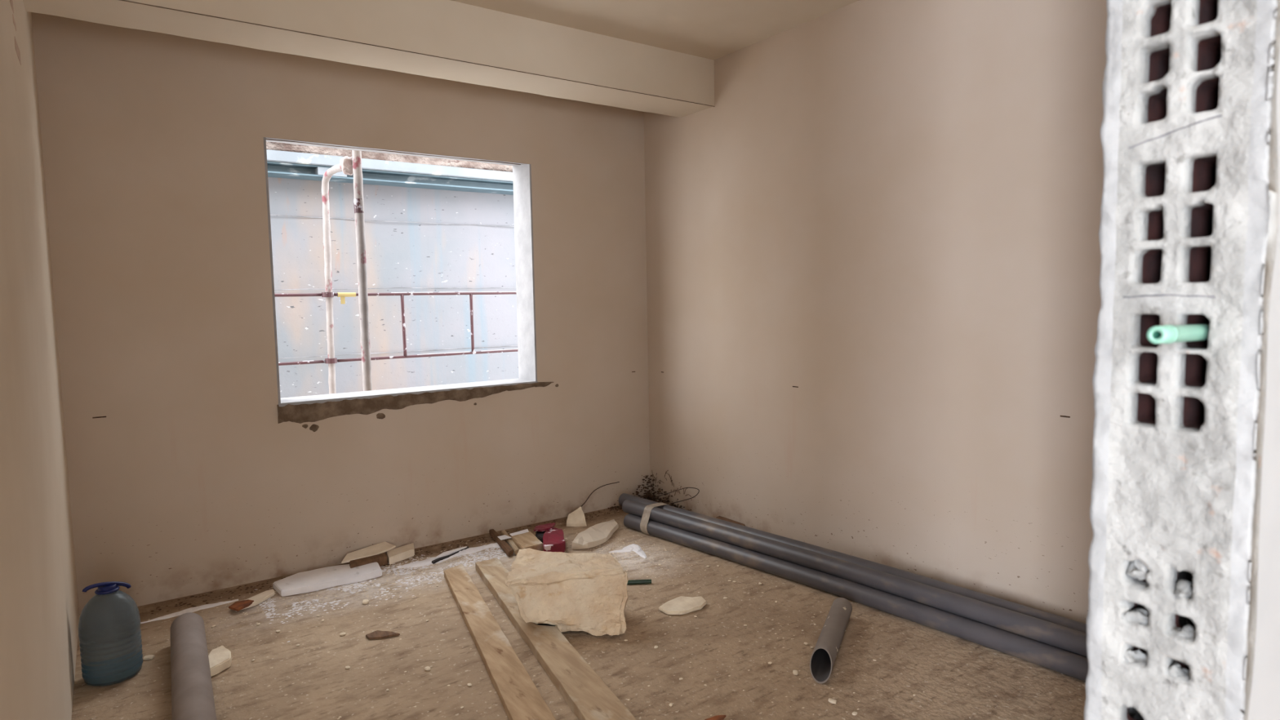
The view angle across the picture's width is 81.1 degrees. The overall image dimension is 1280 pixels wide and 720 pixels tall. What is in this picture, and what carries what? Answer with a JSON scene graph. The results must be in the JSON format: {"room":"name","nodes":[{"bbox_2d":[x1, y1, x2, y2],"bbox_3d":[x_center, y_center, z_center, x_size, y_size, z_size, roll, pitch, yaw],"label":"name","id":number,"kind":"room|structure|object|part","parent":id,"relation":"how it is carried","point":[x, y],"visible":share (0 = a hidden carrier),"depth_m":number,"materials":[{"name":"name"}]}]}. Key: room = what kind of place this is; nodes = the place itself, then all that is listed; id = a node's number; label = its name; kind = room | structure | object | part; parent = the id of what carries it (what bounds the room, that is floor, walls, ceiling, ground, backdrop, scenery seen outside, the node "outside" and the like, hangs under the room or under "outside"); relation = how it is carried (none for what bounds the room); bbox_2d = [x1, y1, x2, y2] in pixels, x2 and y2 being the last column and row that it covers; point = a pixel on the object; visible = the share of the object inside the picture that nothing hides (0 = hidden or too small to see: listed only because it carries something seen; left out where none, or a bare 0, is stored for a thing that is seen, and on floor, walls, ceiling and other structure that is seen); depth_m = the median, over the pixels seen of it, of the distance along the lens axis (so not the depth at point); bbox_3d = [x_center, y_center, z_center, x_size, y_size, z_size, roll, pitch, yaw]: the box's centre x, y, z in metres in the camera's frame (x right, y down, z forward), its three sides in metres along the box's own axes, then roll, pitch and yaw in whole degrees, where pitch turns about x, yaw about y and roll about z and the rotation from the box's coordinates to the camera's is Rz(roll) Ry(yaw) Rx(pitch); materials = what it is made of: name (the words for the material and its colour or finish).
{"room":"construction site","nodes":[
{"label":"construction site","id":0,"kind":"room"},
{"bbox_2d":[0,0,79,719],"bbox_3d":[-1.635,-0.127,1.787,0.203,3.130,4.217,-4,6,-35],"label":"wall","id":1,"kind":"structure","parent":0,"point":[39,611],"depth_m":2.19,"materials":[{"name":"paint"}]},
{"bbox_2d":[31,12,650,617],"bbox_3d":[-2.561,-0.272,3.832,6.700,3.430,0.265,-4,6,-35],"label":"wall","id":2,"kind":"structure","parent":0,"point":[188,475],"depth_m":4.05,"materials":[{"name":"beige paint"}]},
{"bbox_2d":[263,137,537,406],"bbox_3d":[-1.431,-0.547,4.634,1.608,1.518,0.270,-4,6,-35],"label":"window","id":3,"kind":"structure","parent":2,"relation":"in","point":[522,172],"depth_m":5.00,"materials":[{"name":"white paint"}]},
{"bbox_3d":[-1.417,0.197,4.693,1.608,0.025,0.270,-4,6,-35],"label":"sill","id":4,"kind":"part","parent":3,"relation":"part of","materials":[{"name":"white paint"}]},
{"bbox_2d":[580,481,619,506],"bbox_3d":[-0.297,0.969,5.358,0.361,0.139,0.016,-4,6,-37],"label":"wire","id":5,"kind":"object","parent":2,"relation":"attached to","point":[618,482],"visible":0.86,"depth_m":5.34,"materials":[{"name":"black metal"}]},
{"bbox_2d":[71,506,1085,719],"bbox_3d":[-0.444,1.531,1.044,6.700,0.200,7.447,-4,6,-35],"label":"floor","id":6,"kind":"structure","parent":0,"point":[960,678],"depth_m":3.14,"materials":[{"name":"concrete"}]},
{"bbox_2d":[78,581,142,686],"bbox_3d":[-2.168,1.098,3.061,0.208,0.403,0.208,-4,6,-35],"label":"water bottle","id":7,"kind":"object","parent":6,"relation":"on","point":[109,631],"visible":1,"depth_m":2.99,"materials":[{"name":"blue plastic"}]},
{"bbox_3d":[-2.171,0.927,3.047,0.162,0.059,0.084,-4,6,-35],"label":"carry handle","id":8,"kind":"part","parent":7,"relation":"part of","materials":[{"name":"blue plastic"}]},
{"bbox_2d":[142,654,154,660],"bbox_3d":[-2.116,1.281,3.224,0.037,0.014,0.029,-1,5,-4],"label":"crumb","id":9,"kind":"object","parent":6,"relation":"on","point":[148,656],"visible":1,"depth_m":3.22,"materials":[{"name":"beige stone"}]},
{"bbox_2d":[140,599,238,623],"bbox_3d":[-2.246,1.247,3.732,0.428,0.009,0.073,-5,6,-42],"label":"ridge","id":10,"kind":"object","parent":6,"relation":"on","point":[206,606],"visible":0.94,"depth_m":3.73,"materials":[{"name":"white plastic"}]},
{"bbox_2d":[169,612,216,719],"bbox_3d":[-1.512,1.265,2.542,0.132,0.132,2.000,-4,5,-32],"label":"pipe","id":11,"kind":"object","parent":6,"relation":"on","point":[192,691],"visible":1,"depth_m":2.86,"materials":[{"name":"plastic"}]},
{"bbox_2d":[208,645,231,676],"bbox_3d":[-1.777,1.266,3.154,0.102,0.042,0.213,-4,6,-35],"label":"rubble piece","id":12,"kind":"object","parent":6,"relation":"on","point":[220,657],"visible":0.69,"depth_m":3.12,"materials":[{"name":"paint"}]},
{"bbox_2d":[228,599,253,611],"bbox_3d":[-1.997,1.224,3.741,0.094,0.011,0.115,1,5,20],"label":"scrap","id":13,"kind":"object","parent":6,"relation":"on","point":[237,606],"visible":1,"depth_m":3.73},
{"bbox_2d":[236,589,274,611],"bbox_3d":[-1.963,1.226,3.821,0.089,0.022,0.247,1,5,26],"label":"wood splinter","id":14,"kind":"object","parent":6,"relation":"on","point":[260,597],"visible":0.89,"depth_m":3.83,"materials":[{"name":"beige wood"}]},
{"bbox_2d":[273,561,382,596],"bbox_3d":[-1.704,1.192,4.106,0.542,0.036,0.266,-4,6,-35],"label":"board","id":15,"kind":"object","parent":6,"relation":"on","point":[312,580],"visible":0.93,"depth_m":4.06,"materials":[{"name":"white"}]},
{"bbox_2d":[362,599,368,604],"bbox_3d":[-1.388,1.223,3.785,0.029,0.014,0.037,-3,5,-20],"label":"crumb","id":16,"kind":"object","parent":6,"relation":"on","point":[365,601],"visible":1,"depth_m":3.77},
{"bbox_2d":[349,552,387,568],"bbox_3d":[-1.567,1.163,4.306,0.239,0.057,0.103,-5,6,-43],"label":"wood block","id":17,"kind":"object","parent":6,"relation":"on","point":[381,558],"visible":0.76,"depth_m":4.29,"materials":[{"name":"brown wood"}]},
{"bbox_2d":[341,542,395,563],"bbox_3d":[-1.593,1.122,4.359,0.109,0.033,0.326,3,6,41],"label":"scrap","id":18,"kind":"object","parent":17,"relation":"on","point":[383,547],"visible":1,"depth_m":4.37,"materials":[{"name":"beige wood"}]},
{"bbox_2d":[365,630,399,639],"bbox_3d":[-1.171,1.251,3.393,0.146,0.012,0.082,0,5,17],"label":"chip","id":19,"kind":"object","parent":6,"relation":"on","point":[377,634],"visible":1,"depth_m":3.40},
{"bbox_2d":[254,541,515,642],"bbox_3d":[-1.314,1.198,4.162,1.493,0.002,0.818,-5,6,-43],"label":"white dust","id":20,"kind":"object","parent":6,"relation":"on","point":[451,565],"visible":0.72,"depth_m":4.07,"materials":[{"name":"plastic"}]},
{"bbox_2d":[151,507,622,613],"bbox_3d":[-1.217,1.162,4.587,2.994,0.004,0.221,-4,6,-35],"label":"dark grit","id":21,"kind":"object","parent":6,"relation":"on","point":[180,602],"visible":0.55,"depth_m":4.15,"materials":[{"name":"soil"}]},
{"bbox_2d":[386,542,414,564],"bbox_3d":[-1.425,1.154,4.463,0.116,0.046,0.254,2,5,34],"label":"scrap","id":22,"kind":"object","parent":6,"relation":"on","point":[400,553],"visible":0.94,"depth_m":4.42,"materials":[{"name":"beige wood"}]},
{"bbox_2d":[424,666,430,670],"bbox_3d":[-0.877,1.271,3.083,0.021,0.010,0.028,-4,6,-35],"label":"crumb","id":23,"kind":"object","parent":6,"relation":"on","point":[427,668],"visible":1,"depth_m":3.08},
{"bbox_2d":[397,542,507,568],"bbox_3d":[-1.093,1.162,4.499,0.734,0.016,0.139,-5,6,-39],"label":"ridge","id":24,"kind":"object","parent":6,"relation":"on","point":[470,550],"depth_m":4.43,"materials":[{"name":"white plastic"}]},
{"bbox_2d":[433,546,466,559],"bbox_3d":[-1.146,1.153,4.485,0.050,0.010,0.256,2,5,32],"label":"scrap","id":25,"kind":"object","parent":24,"relation":"on","point":[450,552],"visible":1,"depth_m":4.47,"materials":[{"name":"white"}]},
{"bbox_3d":[-1.126,1.164,4.472,0.030,0.014,0.311,2,5,30],"label":"dark strip","id":26,"kind":"part","parent":24,"relation":"part of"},
{"bbox_2d":[444,564,555,719],"bbox_3d":[-0.588,1.249,3.122,0.147,0.038,2.370,-3,5,-24],"label":"plank","id":27,"kind":"object","parent":6,"relation":"on","point":[520,698],"visible":1,"depth_m":3.11,"materials":[{"name":"beige wood"}]},
{"bbox_2d":[488,528,513,556],"bbox_3d":[-0.861,1.133,4.649,0.041,0.032,0.503,-3,5,-25],"label":"stick","id":28,"kind":"object","parent":6,"relation":"on","point":[505,547],"visible":1,"depth_m":4.59,"materials":[{"name":"brown wood"}]},
{"bbox_2d":[497,534,511,540],"bbox_3d":[-0.851,1.109,4.681,0.076,0.007,0.078,-4,6,-35],"label":"paper scrap","id":29,"kind":"object","parent":28,"relation":"on","point":[504,536],"visible":1,"depth_m":4.67,"materials":[{"name":"white paper"}]},
{"bbox_2d":[501,529,519,554],"bbox_3d":[-0.811,1.133,4.667,0.032,0.026,0.452,-3,5,-21],"label":"stick","id":30,"kind":"object","parent":6,"relation":"on","point":[510,542],"visible":0.84,"depth_m":4.59,"materials":[{"name":"beige wood"}]},
{"bbox_2d":[511,530,542,551],"bbox_3d":[-0.698,1.127,4.601,0.146,0.051,0.323,-3,5,-26],"label":"wood block","id":31,"kind":"object","parent":6,"relation":"on","point":[524,540],"visible":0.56,"depth_m":4.56,"materials":[{"name":"beige wood"}]},
{"bbox_2d":[510,528,528,536],"bbox_3d":[-0.756,1.092,4.732,0.057,0.005,0.153,3,6,45],"label":"paper scrap","id":32,"kind":"object","parent":31,"relation":"on","point":[526,531],"visible":1,"depth_m":4.72,"materials":[{"name":"white paper"}]},
{"bbox_2d":[137,511,924,719],"bbox_3d":[-0.656,1.250,3.359,3.167,0.003,2.883,-4,6,-35],"label":"plaster grit","id":33,"kind":"object","parent":6,"relation":"on","point":[411,573],"visible":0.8,"depth_m":4.04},
{"bbox_2d":[533,522,565,551],"bbox_3d":[-0.542,1.105,4.612,0.188,0.087,0.404,-3,5,-18],"label":"carton","id":34,"kind":"object","parent":6,"relation":"on","point":[553,539],"visible":0.88,"depth_m":4.58,"materials":[{"name":"cardboard"}]},
{"bbox_2d":[475,557,636,719],"bbox_3d":[-0.348,1.241,3.122,0.172,0.045,2.539,-3,5,-25],"label":"plank","id":35,"kind":"object","parent":6,"relation":"on","point":[588,697],"visible":0.87,"depth_m":3.03,"materials":[{"name":"beige wood"}]},
{"bbox_2d":[504,547,628,635],"bbox_3d":[-0.340,1.087,3.531,0.594,0.282,0.412,-1,5,6],"label":"stone block","id":36,"kind":"object","parent":35,"relation":"on","point":[585,592],"visible":1,"depth_m":3.40,"materials":[{"name":"stone"}]},
{"bbox_2d":[565,506,586,526],"bbox_3d":[-0.435,1.059,5.026,0.123,0.111,0.108,-3,5,-25],"label":"stone","id":37,"kind":"object","parent":6,"relation":"on","point":[577,517],"visible":1,"depth_m":5.03,"materials":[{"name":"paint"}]},
{"bbox_2d":[571,519,618,549],"bbox_3d":[-0.282,1.105,4.777,0.219,0.052,0.545,0,5,12],"label":"stone","id":38,"kind":"object","parent":6,"relation":"on","point":[593,535],"visible":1,"depth_m":4.68,"materials":[{"name":"beige stone"}]},
{"bbox_2d":[608,543,646,558],"bbox_3d":[-0.028,1.147,4.476,0.248,0.011,0.216,3,6,44],"label":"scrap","id":39,"kind":"object","parent":6,"relation":"on","point":[637,548],"visible":1,"depth_m":4.50,"materials":[{"name":"white paper"}]},
{"bbox_2d":[626,579,651,584],"bbox_3d":[-0.004,1.179,3.974,0.130,0.021,0.022,-1,5,-3],"label":"tube","id":40,"kind":"object","parent":6,"relation":"on","point":[633,581],"visible":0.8,"depth_m":3.97,"materials":[{"name":"plastic"}]},
{"bbox_2d":[607,470,691,511],"bbox_3d":[0.103,0.945,5.268,0.390,0.280,0.639,-4,6,-35],"label":"dry weeds","id":41,"kind":"object","parent":6,"relation":"on","point":[648,495],"visible":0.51,"depth_m":5.50,"materials":[{"name":"black plant"}]},
{"bbox_2d":[653,487,699,503],"bbox_3d":[0.230,0.933,5.195,0.373,0.116,0.081,2,5,32],"label":"wire","id":42,"kind":"object","parent":41,"relation":"on","point":[685,487],"visible":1,"depth_m":5.15,"materials":[{"name":"black metal"}]},
{"bbox_2d":[657,595,706,614],"bbox_3d":[0.212,1.199,3.668,0.254,0.021,0.164,-4,6,-35],"label":"flat stone","id":43,"kind":"object","parent":6,"relation":"on","point":[681,605],"visible":1,"depth_m":3.64,"materials":[{"name":"stone"}]},
{"bbox_2d":[705,715,726,719],"bbox_3d":[0.272,1.282,2.676,0.080,0.010,0.025,-2,5,-9],"label":"chip","id":44,"kind":"object","parent":6,"relation":"on","point":[717,717],"visible":1,"depth_m":2.67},
{"bbox_2d":[715,515,745,525],"bbox_3d":[0.606,1.079,4.907,0.081,0.052,0.304,-4,6,-35],"label":"board","id":45,"kind":"object","parent":6,"relation":"on","point":[717,517],"visible":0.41,"depth_m":4.91,"materials":[{"name":"brown wood"}]},
{"bbox_2d":[792,670,798,675],"bbox_3d":[0.623,1.251,2.995,0.021,0.010,0.027,0,5,11],"label":"crumb","id":46,"kind":"object","parent":6,"relation":"on","point":[794,672],"visible":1,"depth_m":2.99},
{"bbox_2d":[809,597,852,684],"bbox_3d":[0.823,1.189,3.217,0.092,0.092,0.663,1,5,23],"label":"pipe offcut","id":47,"kind":"object","parent":6,"relation":"on","point":[825,651],"visible":1,"depth_m":3.12,"materials":[{"name":"plastic"}]},
{"bbox_2d":[827,697,836,703],"bbox_3d":[0.714,1.266,2.777,0.029,0.011,0.022,1,5,27],"label":"crumb","id":48,"kind":"object","parent":6,"relation":"on","point":[830,700],"visible":1,"depth_m":2.77,"materials":[{"name":"beige stone"}]},
{"bbox_2d":[623,513,1088,681],"bbox_3d":[1.047,1.149,3.690,0.130,0.089,3.423,-5,6,-40],"label":"pipe","id":49,"kind":"object","parent":6,"relation":"on","point":[1058,660],"visible":0.8,"depth_m":3.52,"materials":[{"name":"grey plastic"}]},
{"bbox_2d":[640,502,671,535],"bbox_3d":[0.128,1.032,4.881,0.284,0.170,0.106,-4,6,-35],"label":"tape","id":50,"kind":"object","parent":49,"relation":"attached to","point":[646,515],"visible":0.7,"depth_m":4.82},
{"bbox_2d":[622,499,1087,657],"bbox_3d":[1.059,1.068,3.736,0.131,0.089,3.494,-5,6,-40],"label":"pipe","id":51,"kind":"object","parent":49,"relation":"on","point":[1055,635],"visible":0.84,"depth_m":3.57,"materials":[{"name":"grey plastic"}]},
{"bbox_3d":[1.097,1.145,3.738,0.378,0.089,3.435,-4,6,-35],"label":"pipe","id":52,"kind":"object","parent":6,"relation":"on","visible":0},
{"bbox_2d":[618,493,1086,632],"bbox_3d":[1.083,1.059,3.845,0.133,0.089,3.645,-5,6,-40],"label":"pipe","id":53,"kind":"object","parent":52,"relation":"on","point":[1036,613],"visible":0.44,"depth_m":3.68,"materials":[{"name":"grey plastic"}]},
{"bbox_2d":[450,0,859,60],"bbox_3d":[-0.502,-1.689,0.789,6.700,0.200,7.447,-4,6,-35],"label":"ceiling","id":54,"kind":"structure","parent":0,"point":[712,29],"depth_m":4.06,"materials":[{"name":"paint"}]},
{"bbox_2d":[644,0,1107,623],"bbox_3d":[2.226,-0.269,2.695,0.221,3.130,7.217,-4,6,-35],"label":"wall","id":55,"kind":"structure","parent":0,"point":[873,298],"depth_m":3.79,"materials":[{"name":"beige paint"}]},
{"bbox_2d":[22,0,715,117],"bbox_3d":[-1.036,-1.697,3.948,3.487,0.323,0.362,-4,6,-35],"label":"beam","id":56,"kind":"structure","parent":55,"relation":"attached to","point":[443,39],"depth_m":3.81,"materials":[{"name":"paint"}]},
{"bbox_2d":[1084,0,1279,719],"bbox_3d":[1.586,-0.171,1.612,2.187,3.070,0.192,-4,6,-35],"label":"wall","id":57,"kind":"structure","parent":0,"point":[1183,618],"depth_m":0.99,"materials":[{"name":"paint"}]},
{"bbox_2d":[1146,324,1209,343],"bbox_3d":[0.697,-0.034,0.957,0.175,0.025,0.023,-4,6,-35],"label":"plastic sleeve","id":58,"kind":"object","parent":57,"relation":"attached to","point":[1166,334],"visible":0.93,"depth_m":0.92,"materials":[{"name":"green plastic"}]},
{"label":"outside","id":59,"kind":"structure","parent":0,"visible":0},
{"bbox_3d":[-4.024,1.185,7.511,16.000,0.200,7.253,-4,6,-35],"label":"ground","id":60,"kind":"structure","parent":59,"visible":0},
{"bbox_2d":[321,149,372,394],"bbox_3d":[-2.084,-0.476,5.227,0.117,3.400,0.923,-4,6,-35],"label":"pipes","id":61,"kind":"object","parent":60,"relation":"on","point":[348,166],"visible":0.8,"depth_m":4.90,"materials":[{"name":"white metal"}]},
{"bbox_2d":[274,291,518,365],"bbox_3d":[-2.259,-0.245,5.633,6.072,0.525,0.034,-4,6,-35],"label":"guard rail","id":62,"kind":"object","parent":61,"relation":"attached to","point":[342,295],"visible":0.43,"depth_m":5.92,"materials":[{"name":"metal"}]},
{"bbox_3d":[-2.333,-0.485,5.564,5.900,0.024,0.025,-4,6,-35],"label":"rail","id":63,"kind":"part","parent":62,"relation":"part of","materials":[{"name":"metal"}]},
{"bbox_3d":[-2.324,0.009,5.603,5.900,0.024,0.025,-4,6,-35],"label":"rail","id":64,"kind":"part","parent":62,"relation":"part of","materials":[{"name":"metal"}]},
{"bbox_2d":[267,177,519,398],"bbox_3d":[-1.251,-0.266,8.214,9.500,3.280,0.380,-4,6,-35],"label":"wall","id":65,"kind":"structure","parent":60,"relation":"on","point":[417,239],"depth_m":7.21,"materials":[{"name":"concrete"}]},
{"bbox_2d":[266,142,512,172],"bbox_3d":[-1.431,-2.275,8.257,9.500,0.715,1.084,-4,6,-35],"label":"bank","id":66,"kind":"object","parent":65,"relation":"on","point":[269,145],"visible":0.02,"depth_m":7.06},
{"bbox_2d":[266,149,513,195],"bbox_3d":[-1.274,-1.810,7.695,8.950,0.184,0.270,-4,6,-35],"label":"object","id":67,"kind":"structure","parent":65,"relation":"attached to","point":[281,164],"depth_m":6.92,"materials":[{"name":"white"}]}
]}

